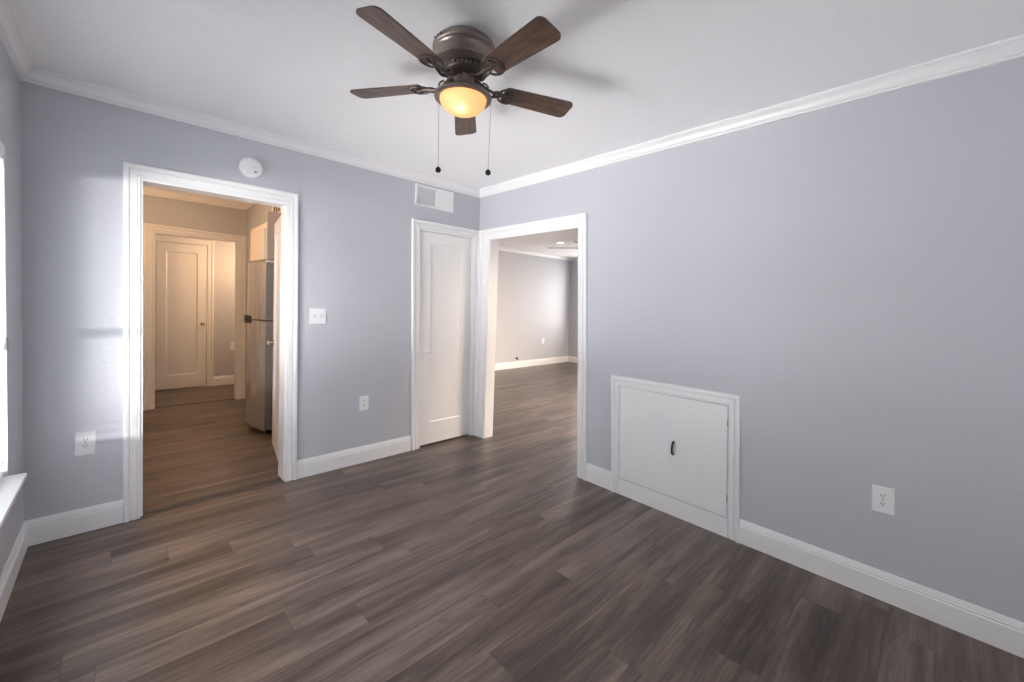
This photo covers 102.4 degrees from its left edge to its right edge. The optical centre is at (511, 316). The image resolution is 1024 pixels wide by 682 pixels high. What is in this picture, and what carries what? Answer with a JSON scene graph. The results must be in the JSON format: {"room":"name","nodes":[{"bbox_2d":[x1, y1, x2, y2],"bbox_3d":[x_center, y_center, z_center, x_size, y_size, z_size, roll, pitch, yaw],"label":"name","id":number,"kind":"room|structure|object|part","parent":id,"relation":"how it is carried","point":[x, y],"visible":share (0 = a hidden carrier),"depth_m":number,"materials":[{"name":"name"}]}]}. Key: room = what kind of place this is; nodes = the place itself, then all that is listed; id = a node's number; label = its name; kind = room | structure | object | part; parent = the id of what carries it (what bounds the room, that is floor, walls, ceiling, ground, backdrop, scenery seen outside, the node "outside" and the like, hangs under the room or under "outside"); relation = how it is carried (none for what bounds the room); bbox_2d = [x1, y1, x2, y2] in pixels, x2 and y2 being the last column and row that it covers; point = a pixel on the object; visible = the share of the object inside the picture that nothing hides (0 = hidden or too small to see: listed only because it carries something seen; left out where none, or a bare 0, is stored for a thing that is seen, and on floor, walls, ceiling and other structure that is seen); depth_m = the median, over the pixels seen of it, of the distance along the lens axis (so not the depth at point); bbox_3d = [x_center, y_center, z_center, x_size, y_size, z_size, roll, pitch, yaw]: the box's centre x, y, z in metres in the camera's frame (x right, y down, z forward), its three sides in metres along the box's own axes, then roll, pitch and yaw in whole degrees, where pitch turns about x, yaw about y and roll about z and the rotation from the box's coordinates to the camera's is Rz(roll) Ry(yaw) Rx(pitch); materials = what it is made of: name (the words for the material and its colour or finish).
{"room":"empty dining room","nodes":[
{"label":"empty dining room","id":0,"kind":"room"},
{"bbox_2d":[0,40,23,575],"bbox_3d":[-0.991,-0.010,0.394,0.140,2.700,4.760,0,3,-44],"label":"wall","id":1,"kind":"structure","parent":0,"point":[11,384],"depth_m":1.94,"materials":[{"name":"grey paint"}]},
{"bbox_2d":[0,141,8,479],"bbox_3d":[-1.819,0.011,1.331,0.077,1.493,1.427,0,3,-44],"label":"window blind","id":2,"kind":"object","parent":1,"relation":"attached to","point":[2,147],"visible":1,"depth_m":1.82,"materials":[{"name":"white plastic"}]},
{"bbox_2d":[0,473,26,528],"bbox_3d":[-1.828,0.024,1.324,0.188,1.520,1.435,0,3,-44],"label":"window sill","id":3,"kind":"structure","parent":1,"relation":"in","point":[10,486],"depth_m":1.75,"materials":[{"name":"white paint"}]},
{"bbox_2d":[0,521,27,621],"bbox_3d":[-1.022,1.266,0.540,0.016,0.139,4.620,0,3,-44],"label":"baseboard","id":4,"kind":"structure","parent":1,"relation":"attached to","point":[8,577],"depth_m":1.91,"materials":[{"name":"white paint"}]},
{"bbox_2d":[0,0,35,80],"bbox_3d":[-0.932,-1.153,0.476,0.060,0.069,4.620,0,3,-44],"label":"crown molding","id":5,"kind":"structure","parent":1,"relation":"attached to","point":[12,38],"depth_m":1.85,"materials":[{"name":"white paint"}]},
{"bbox_2d":[155,234,234,390],"bbox_3d":[-4.362,-0.307,6.342,3.170,2.700,0.120,0,3,-44],"label":"wall","id":6,"kind":"structure","parent":0,"point":[224,252],"depth_m":6.25,"materials":[{"name":"grey paint"}]},
{"bbox_2d":[156,241,206,389],"bbox_3d":[-4.718,-0.009,5.886,0.564,2.068,0.076,0,3,-44],"label":"door","id":7,"kind":"structure","parent":6,"relation":"in","point":[181,269],"depth_m":5.90,"materials":[{"name":"white paint"}]},
{"bbox_2d":[155,235,213,385],"bbox_3d":[-4.734,-0.048,5.906,0.740,2.172,0.023,0,3,-44],"label":"door frame","id":8,"kind":"structure","parent":6,"relation":"attached to","point":[210,244],"depth_m":6.12,"materials":[{"name":"white paint"}]},
{"bbox_2d":[213,375,233,385],"bbox_3d":[-4.237,0.967,6.446,0.727,0.139,0.016,0,3,-44],"label":"baseboard","id":9,"kind":"structure","parent":6,"relation":"attached to","point":[228,379],"depth_m":6.28,"materials":[{"name":"white paint"}]},
{"bbox_2d":[230,341,233,349],"bbox_3d":[-4.302,0.445,6.358,0.086,0.138,0.007,0,3,-44],"label":"wall outlet","id":10,"kind":"object","parent":6,"relation":"attached to","point":[231,342],"visible":0.6,"depth_m":6.34,"materials":[{"name":"white plastic"}]},
{"bbox_2d":[143,195,246,236],"bbox_3d":[-3.614,-0.256,5.454,3.310,2.700,0.120,0,3,-44],"label":"wall","id":11,"kind":"structure","parent":0,"point":[156,210],"depth_m":5.04,"materials":[{"name":"grey paint"}]},
{"bbox_2d":[143,185,245,209],"bbox_3d":[-4.029,-1.465,4.837,1.580,0.128,0.093,0,3,-44],"label":"crown molding","id":12,"kind":"structure","parent":11,"relation":"attached to","point":[147,190],"depth_m":5.00,"materials":[{"name":"white paint"}]},
{"bbox_2d":[143,223,246,410],"bbox_3d":[-3.937,0.001,5.150,1.013,2.172,0.147,0,3,-44],"label":"door frame","id":13,"kind":"structure","parent":11,"relation":"attached to","point":[149,230],"depth_m":4.90,"materials":[{"name":"white paint"}]},
{"bbox_2d":[20,81,479,520],"bbox_3d":[-1.525,-0.120,3.256,3.310,2.700,0.130,0,3,-44],"label":"wall","id":14,"kind":"structure","parent":0,"point":[355,223],"depth_m":2.44,"materials":[{"name":"grey paint"}]},
{"bbox_2d":[25,499,122,545],"bbox_3d":[-2.470,1.163,2.337,0.392,0.139,0.016,0,3,-44],"label":"baseboard","id":15,"kind":"structure","parent":14,"relation":"attached to","point":[73,522],"depth_m":2.32,"materials":[{"name":"white paint"}]},
{"bbox_2d":[75,430,95,455],"bbox_3d":[-2.435,0.721,2.349,0.086,0.137,0.007,0,3,-44],"label":"wall outlet","id":16,"kind":"object","parent":14,"relation":"attached to","point":[85,441],"visible":1,"depth_m":2.35,"materials":[{"name":"white plastic"}]},
{"bbox_2d":[81,444,88,448],"bbox_3d":[-2.434,0.740,2.347,0.034,0.026,0.002,0,3,-44],"label":"receptacle","id":17,"kind":"object","parent":16,"relation":"attached to","point":[83,446],"depth_m":2.35,"materials":[{"name":"white plastic"}]},
{"bbox_2d":[81,437,89,441],"bbox_3d":[-2.432,0.701,2.347,0.034,0.026,0.002,0,3,-44],"label":"receptacle","id":18,"kind":"object","parent":16,"relation":"attached to","point":[83,439],"depth_m":2.35,"materials":[{"name":"white plastic"}]},
{"bbox_2d":[123,161,298,522],"bbox_3d":[-2.006,0.157,2.817,0.970,2.146,0.176,0,3,-44],"label":"door frame","id":19,"kind":"structure","parent":14,"relation":"attached to","point":[135,176],"depth_m":2.53,"materials":[{"name":"white paint"}]},
{"bbox_2d":[22,68,479,197],"bbox_3d":[-1.414,-1.255,3.161,3.060,0.069,0.060,0,3,-44],"label":"crown molding","id":20,"kind":"structure","parent":14,"relation":"attached to","point":[39,77],"depth_m":2.69,"materials":[{"name":"white paint"}]},
{"bbox_2d":[239,157,262,178],"bbox_3d":[-1.792,-1.024,2.827,0.141,0.141,0.043,0,3,-44],"label":"smoke detector","id":21,"kind":"object","parent":14,"relation":"attached to","point":[251,168],"visible":1,"depth_m":2.81,"materials":[{"name":"white plastic"}]},
{"bbox_2d":[266,216,280,459],"bbox_3d":[-1.999,0.178,3.481,0.098,2.029,0.765,0,2,-35],"label":"door","id":22,"kind":"structure","parent":14,"relation":"in","point":[277,226],"depth_m":3.63,"materials":[{"name":"white paint"}]},
{"bbox_3d":[-2.199,0.234,3.735,0.063,0.053,0.053,0,2,-35],"label":"knob","id":23,"kind":"part","parent":22,"relation":"part of","materials":[{"name":"silver metal"}]},
{"bbox_2d":[309,308,325,323],"bbox_3d":[-1.500,-0.006,3.185,0.121,0.120,0.018,0,3,-44],"label":"light switch","id":24,"kind":"object","parent":14,"relation":"attached to","point":[317,315],"visible":1,"depth_m":3.19,"materials":[{"name":"white plastic"}]},
{"bbox_2d":[297,435,410,478],"bbox_3d":[-1.287,1.162,3.462,0.973,0.139,0.016,0,3,-44],"label":"baseboard","id":25,"kind":"structure","parent":14,"relation":"attached to","point":[319,464],"depth_m":3.41,"materials":[{"name":"white paint"}]},
{"bbox_2d":[359,395,368,410],"bbox_3d":[-1.250,0.729,3.475,0.080,0.122,0.007,0,3,-44],"label":"wall outlet","id":26,"kind":"object","parent":14,"relation":"attached to","point":[363,400],"visible":1,"depth_m":3.47,"materials":[{"name":"white plastic"}]},
{"bbox_2d":[415,183,453,212],"bbox_3d":[-0.722,-1.113,3.862,0.420,0.196,0.011,0,3,-44],"label":"air vent","id":27,"kind":"object","parent":14,"relation":"in","point":[425,196],"visible":1,"depth_m":3.85,"materials":[{"name":"white metal"}]},
{"bbox_2d":[418,187,435,205],"bbox_3d":[-0.788,-1.113,3.801,0.189,0.146,0.006,0,3,-44],"label":"grille","id":28,"kind":"object","parent":27,"relation":"attached to","point":[426,195],"depth_m":3.80,"materials":[{"name":"grey metal"}]},
{"bbox_3d":[-0.654,-1.113,3.927,0.181,0.146,0.008,0,3,-44],"label":"blank panel","id":29,"kind":"part","parent":27,"relation":"part of","materials":[{"name":"white paint"}]},
{"bbox_2d":[420,231,472,445],"bbox_3d":[-0.635,0.211,4.025,0.634,2.014,0.098,0,3,-44],"label":"door","id":30,"kind":"structure","parent":14,"relation":"in","point":[445,260],"depth_m":4.03,"materials":[{"name":"white paint"}]},
{"bbox_3d":[-0.787,0.318,3.863,0.053,0.053,0.063,0,3,-44],"label":"knob","id":31,"kind":"part","parent":30,"relation":"part of","materials":[{"name":"white plastic"}]},
{"bbox_2d":[245,204,271,398],"bbox_3d":[-2.242,-0.188,4.670,0.780,2.700,2.910,0,3,-44],"label":"wall","id":32,"kind":"structure","parent":0,"point":[257,214],"depth_m":5.26,"materials":[{"name":"grey paint"}]},
{"bbox_2d":[243,202,255,209],"bbox_3d":[-2.521,-1.403,4.330,0.093,0.128,2.910,0,3,-44],"label":"crown molding","id":33,"kind":"structure","parent":32,"relation":"attached to","point":[247,205],"depth_m":5.26,"materials":[{"name":"white paint"}]},
{"bbox_2d":[250,211,280,262],"bbox_3d":[-2.314,-0.806,4.517,0.856,0.470,0.698,0,3,-44],"label":"upper cabinet","id":34,"kind":"object","parent":32,"relation":"attached to","point":[262,236],"visible":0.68,"depth_m":4.03,"materials":[{"name":"white wood"}]},
{"bbox_3d":[-2.603,-0.729,4.214,0.019,0.301,0.595,0,3,-44],"label":"door","id":35,"kind":"part","parent":34,"relation":"part of","materials":[{"name":"white wood"}]},
{"bbox_3d":[-2.071,-0.791,4.278,0.833,0.470,0.018,0,3,-44],"label":"panel","id":36,"kind":"part","parent":34,"relation":"part of","materials":[{"name":"white wood"}]},
{"bbox_2d":[272,206,280,212],"bbox_3d":[-2.474,-1.145,4.336,0.016,0.130,0.410,0,3,-44],"label":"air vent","id":37,"kind":"object","parent":32,"relation":"in","point":[274,209],"visible":0.23,"depth_m":4.33,"materials":[{"name":"white metal"}]},
{"bbox_2d":[0,362,1023,681],"bbox_3d":[0.522,1.284,4.950,8.610,0.108,9.160,0,3,-44],"label":"floor","id":38,"kind":"structure","parent":0,"point":[464,558],"depth_m":2.00,"materials":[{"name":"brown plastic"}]},
{"bbox_2d":[155,398,234,407],"bbox_3d":[-3.977,1.085,5.192,0.805,0.005,0.030,0,3,-44],"label":"threshold","id":39,"kind":"object","parent":38,"relation":"on","point":[232,398],"visible":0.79,"depth_m":5.15,"materials":[{"name":"brown wood"}]},
{"bbox_2d":[143,477,280,513],"bbox_3d":[-2.034,1.222,2.848,0.776,0.014,0.050,0,3,-44],"label":"threshold","id":40,"kind":"object","parent":38,"relation":"on","point":[182,502],"visible":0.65,"depth_m":2.80,"materials":[{"name":"brown wood"}]},
{"bbox_2d":[244,260,273,433],"bbox_3d":[-2.353,0.296,4.477,0.888,1.722,0.590,0,3,-44],"label":"refrigerator","id":41,"kind":"object","parent":38,"relation":"on","point":[260,291],"visible":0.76,"depth_m":4.06,"materials":[{"name":"silver metal"}]},
{"bbox_3d":[-2.734,0.040,4.260,0.043,0.036,0.321,0,2,-39],"label":"door handle","id":42,"kind":"part","parent":41,"relation":"part of","materials":[{"name":"black plastic"}]},
{"bbox_3d":[-2.620,0.567,4.240,0.139,1.071,0.590,0,3,-44],"label":"door","id":43,"kind":"part","parent":41,"relation":"part of","materials":[{"name":"silver metal"}]},
{"bbox_3d":[-2.595,-0.266,4.213,0.139,0.563,0.590,0,3,-44],"label":"freezer door","id":44,"kind":"part","parent":41,"relation":"part of","materials":[{"name":"silver metal"}]},
{"bbox_2d":[10,0,1023,257],"bbox_3d":[1.046,-1.315,4.397,8.610,0.120,7.870,0,3,-44],"label":"ceiling","id":45,"kind":"structure","parent":0,"point":[632,72],"depth_m":1.95,"materials":[{"name":"paint"}]},
{"bbox_2d":[350,5,572,175],"bbox_3d":[-0.196,-0.919,1.790,1.039,0.577,1.004,0,3,-44],"label":"ceiling fan","id":46,"kind":"object","parent":45,"relation":"hanging from","point":[466,56],"visible":1,"depth_m":1.72,"materials":[{"name":"brown wood"}]},
{"bbox_3d":[-0.568,-1.037,1.894,0.346,0.006,0.120,2,13,13],"label":"blade","id":47,"kind":"part","parent":46,"relation":"part of","materials":[{"name":"brown wood"}]},
{"bbox_3d":[-0.399,-1.020,1.503,0.120,0.006,0.346,15,8,30],"label":"blade","id":48,"kind":"part","parent":46,"relation":"part of","materials":[{"name":"brown wood"}]},
{"bbox_3d":[-0.324,-0.825,1.816,0.006,0.322,0.002,2,2,-3],"label":"pull chain","id":49,"kind":"part","parent":46,"relation":"part of","materials":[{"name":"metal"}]},
{"bbox_3d":[-0.321,-1.035,1.837,0.139,0.058,0.052,2,13,13],"label":"blade arm","id":50,"kind":"part","parent":46,"relation":"part of","materials":[{"name":"brown metal"}]},
{"bbox_3d":[-0.268,-1.030,1.720,0.052,0.058,0.139,15,8,30],"label":"blade arm","id":51,"kind":"part","parent":46,"relation":"part of","materials":[{"name":"brown metal"}]},
{"bbox_3d":[-0.217,-0.928,1.818,0.205,0.068,0.205,0,3,-44],"label":"lamp shade","id":52,"kind":"part","parent":46,"relation":"part of","materials":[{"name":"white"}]},
{"bbox_3d":[-0.247,-1.037,2.176,0.120,0.006,0.346,-9,3,-5],"label":"blade","id":53,"kind":"part","parent":46,"relation":"part of","materials":[{"name":"brown wood"}]},
{"bbox_3d":[-0.140,-1.026,1.733,0.052,0.058,0.139,14,-7,-41],"label":"blade arm","id":54,"kind":"part","parent":46,"relation":"part of","materials":[{"name":"brown metal"}]},
{"bbox_3d":[-0.106,-0.641,1.826,0.025,0.026,0.025,0,3,-44],"label":"pull knob","id":55,"kind":"part","parent":46,"relation":"part of","materials":[{"name":"black plastic"}]},
{"bbox_3d":[-0.113,-1.029,1.859,0.139,0.058,0.052,1,-9,-23],"label":"blade arm","id":56,"kind":"part","parent":46,"relation":"part of","materials":[{"name":"brown metal"}]},
{"bbox_3d":[-0.099,-0.817,1.820,0.007,0.326,0.002,2,2,1],"label":"pull chain","id":57,"kind":"part","parent":46,"relation":"part of","materials":[{"name":"metal"}]},
{"bbox_3d":[0.026,-1.008,1.543,0.120,0.006,0.346,14,-7,-41],"label":"blade","id":58,"kind":"part","parent":46,"relation":"part of","materials":[{"name":"brown wood"}]},
{"bbox_3d":[0.119,-1.019,1.959,0.346,0.006,0.120,1,-9,-23],"label":"blade","id":59,"kind":"part","parent":46,"relation":"part of","materials":[{"name":"brown wood"}]},
{"bbox_2d":[495,250,570,363],"bbox_3d":[-0.500,-0.255,8.332,5.430,2.700,0.140,0,3,-44],"label":"wall","id":60,"kind":"structure","parent":0,"point":[533,292],"depth_m":9.13,"materials":[{"name":"grey paint"}]},
{"bbox_2d":[495,356,567,369],"bbox_3d":[-0.489,1.028,8.314,5.160,0.139,0.016,0,3,-44],"label":"baseboard","id":61,"kind":"structure","parent":60,"relation":"attached to","point":[517,364],"depth_m":9.15,"materials":[{"name":"white paint"}]},
{"bbox_2d":[499,247,571,260],"bbox_3d":[-0.400,-1.390,8.219,5.160,0.069,0.060,0,3,-44],"label":"crown molding","id":62,"kind":"structure","parent":60,"relation":"attached to","point":[500,248],"depth_m":9.06,"materials":[{"name":"white paint"}]},
{"bbox_2d":[568,261,577,356],"bbox_3d":[3.327,-0.133,8.145,0.140,2.700,5.410,0,3,-44],"label":"wall","id":63,"kind":"structure","parent":0,"point":[573,320],"depth_m":9.97,"materials":[{"name":"grey paint"}]},
{"bbox_2d":[568,356,577,362],"bbox_3d":[3.184,1.144,8.184,0.016,0.139,5.270,0,3,-44],"label":"baseboard","id":64,"kind":"structure","parent":63,"relation":"attached to","point":[570,358],"depth_m":9.96,"materials":[{"name":"white paint"}]},
{"bbox_2d":[479,57,1023,622],"bbox_3d":[1.317,-0.012,2.588,0.110,2.700,4.760,0,3,-44],"label":"wall","id":65,"kind":"structure","parent":0,"point":[852,273],"depth_m":2.09,"materials":[{"name":"grey paint"}]},
{"bbox_2d":[411,212,587,480],"bbox_3d":[-0.150,0.201,3.580,0.917,2.121,1.582,0,3,-44],"label":"door frame","id":66,"kind":"structure","parent":65,"relation":"attached to","point":[489,239],"depth_m":3.88,"materials":[{"name":"white paint"}]},
{"bbox_2d":[586,463,610,490],"bbox_3d":[0.672,1.231,3.177,0.016,0.139,0.237,0,3,-44],"label":"baseboard","id":67,"kind":"structure","parent":65,"relation":"attached to","point":[599,476],"depth_m":3.17,"materials":[{"name":"white paint"}]},
{"bbox_2d":[611,374,739,542],"bbox_3d":[1.046,0.888,2.767,0.039,0.874,0.923,0,3,-44],"label":"access hatch","id":68,"kind":"object","parent":65,"relation":"attached to","point":[683,449],"visible":1,"depth_m":2.73,"materials":[{"name":"white paint"}]},
{"bbox_3d":[0.930,0.858,2.909,0.010,0.674,0.400,0,3,-44],"label":"door","id":69,"kind":"part","parent":68,"relation":"part of","materials":[{"name":"white paint"}]},
{"bbox_3d":[1.067,0.876,2.738,0.030,0.098,0.016,0,3,-44],"label":"handle","id":70,"kind":"part","parent":68,"relation":"part of","materials":[{"name":"black plastic"}]},
{"bbox_3d":[1.053,1.267,2.776,0.014,0.116,0.754,0,3,-44],"label":"rail","id":71,"kind":"part","parent":68,"relation":"part of","materials":[{"name":"white paint"}]},
{"bbox_3d":[1.183,0.874,2.642,0.010,0.674,0.396,0,3,-44],"label":"door","id":72,"kind":"part","parent":68,"relation":"part of","materials":[{"name":"white paint"}]},
{"bbox_2d":[480,34,1023,197],"bbox_3d":[1.242,-1.154,2.543,0.060,0.069,4.620,0,3,-44],"label":"crown molding","id":73,"kind":"structure","parent":65,"relation":"attached to","point":[1012,48],"depth_m":2.19,"materials":[{"name":"white paint"}]},
{"bbox_2d":[739,519,1023,657],"bbox_3d":[2.066,1.321,1.711,0.016,0.139,2.060,0,3,-44],"label":"baseboard","id":74,"kind":"structure","parent":65,"relation":"attached to","point":[1000,631],"depth_m":1.96,"materials":[{"name":"white paint"}]},
{"bbox_2d":[872,484,894,515],"bbox_3d":[1.800,0.887,1.997,0.007,0.130,0.086,0,3,-44],"label":"wall outlet","id":75,"kind":"object","parent":65,"relation":"attached to","point":[883,498],"visible":1,"depth_m":1.99,"materials":[{"name":"white plastic"}]},
{"bbox_2d":[878,501,886,506],"bbox_3d":[1.798,0.907,1.995,0.002,0.026,0.034,0,3,-44],"label":"receptacle","id":76,"kind":"object","parent":75,"relation":"attached to","point":[880,503],"depth_m":2.00,"materials":[{"name":"white plastic"}]},
{"bbox_2d":[878,493,887,498],"bbox_3d":[1.798,0.868,1.995,0.002,0.026,0.034,0,3,-44],"label":"receptacle","id":77,"kind":"object","parent":75,"relation":"attached to","point":[880,495],"depth_m":1.99,"materials":[{"name":"white plastic"}]}
]}

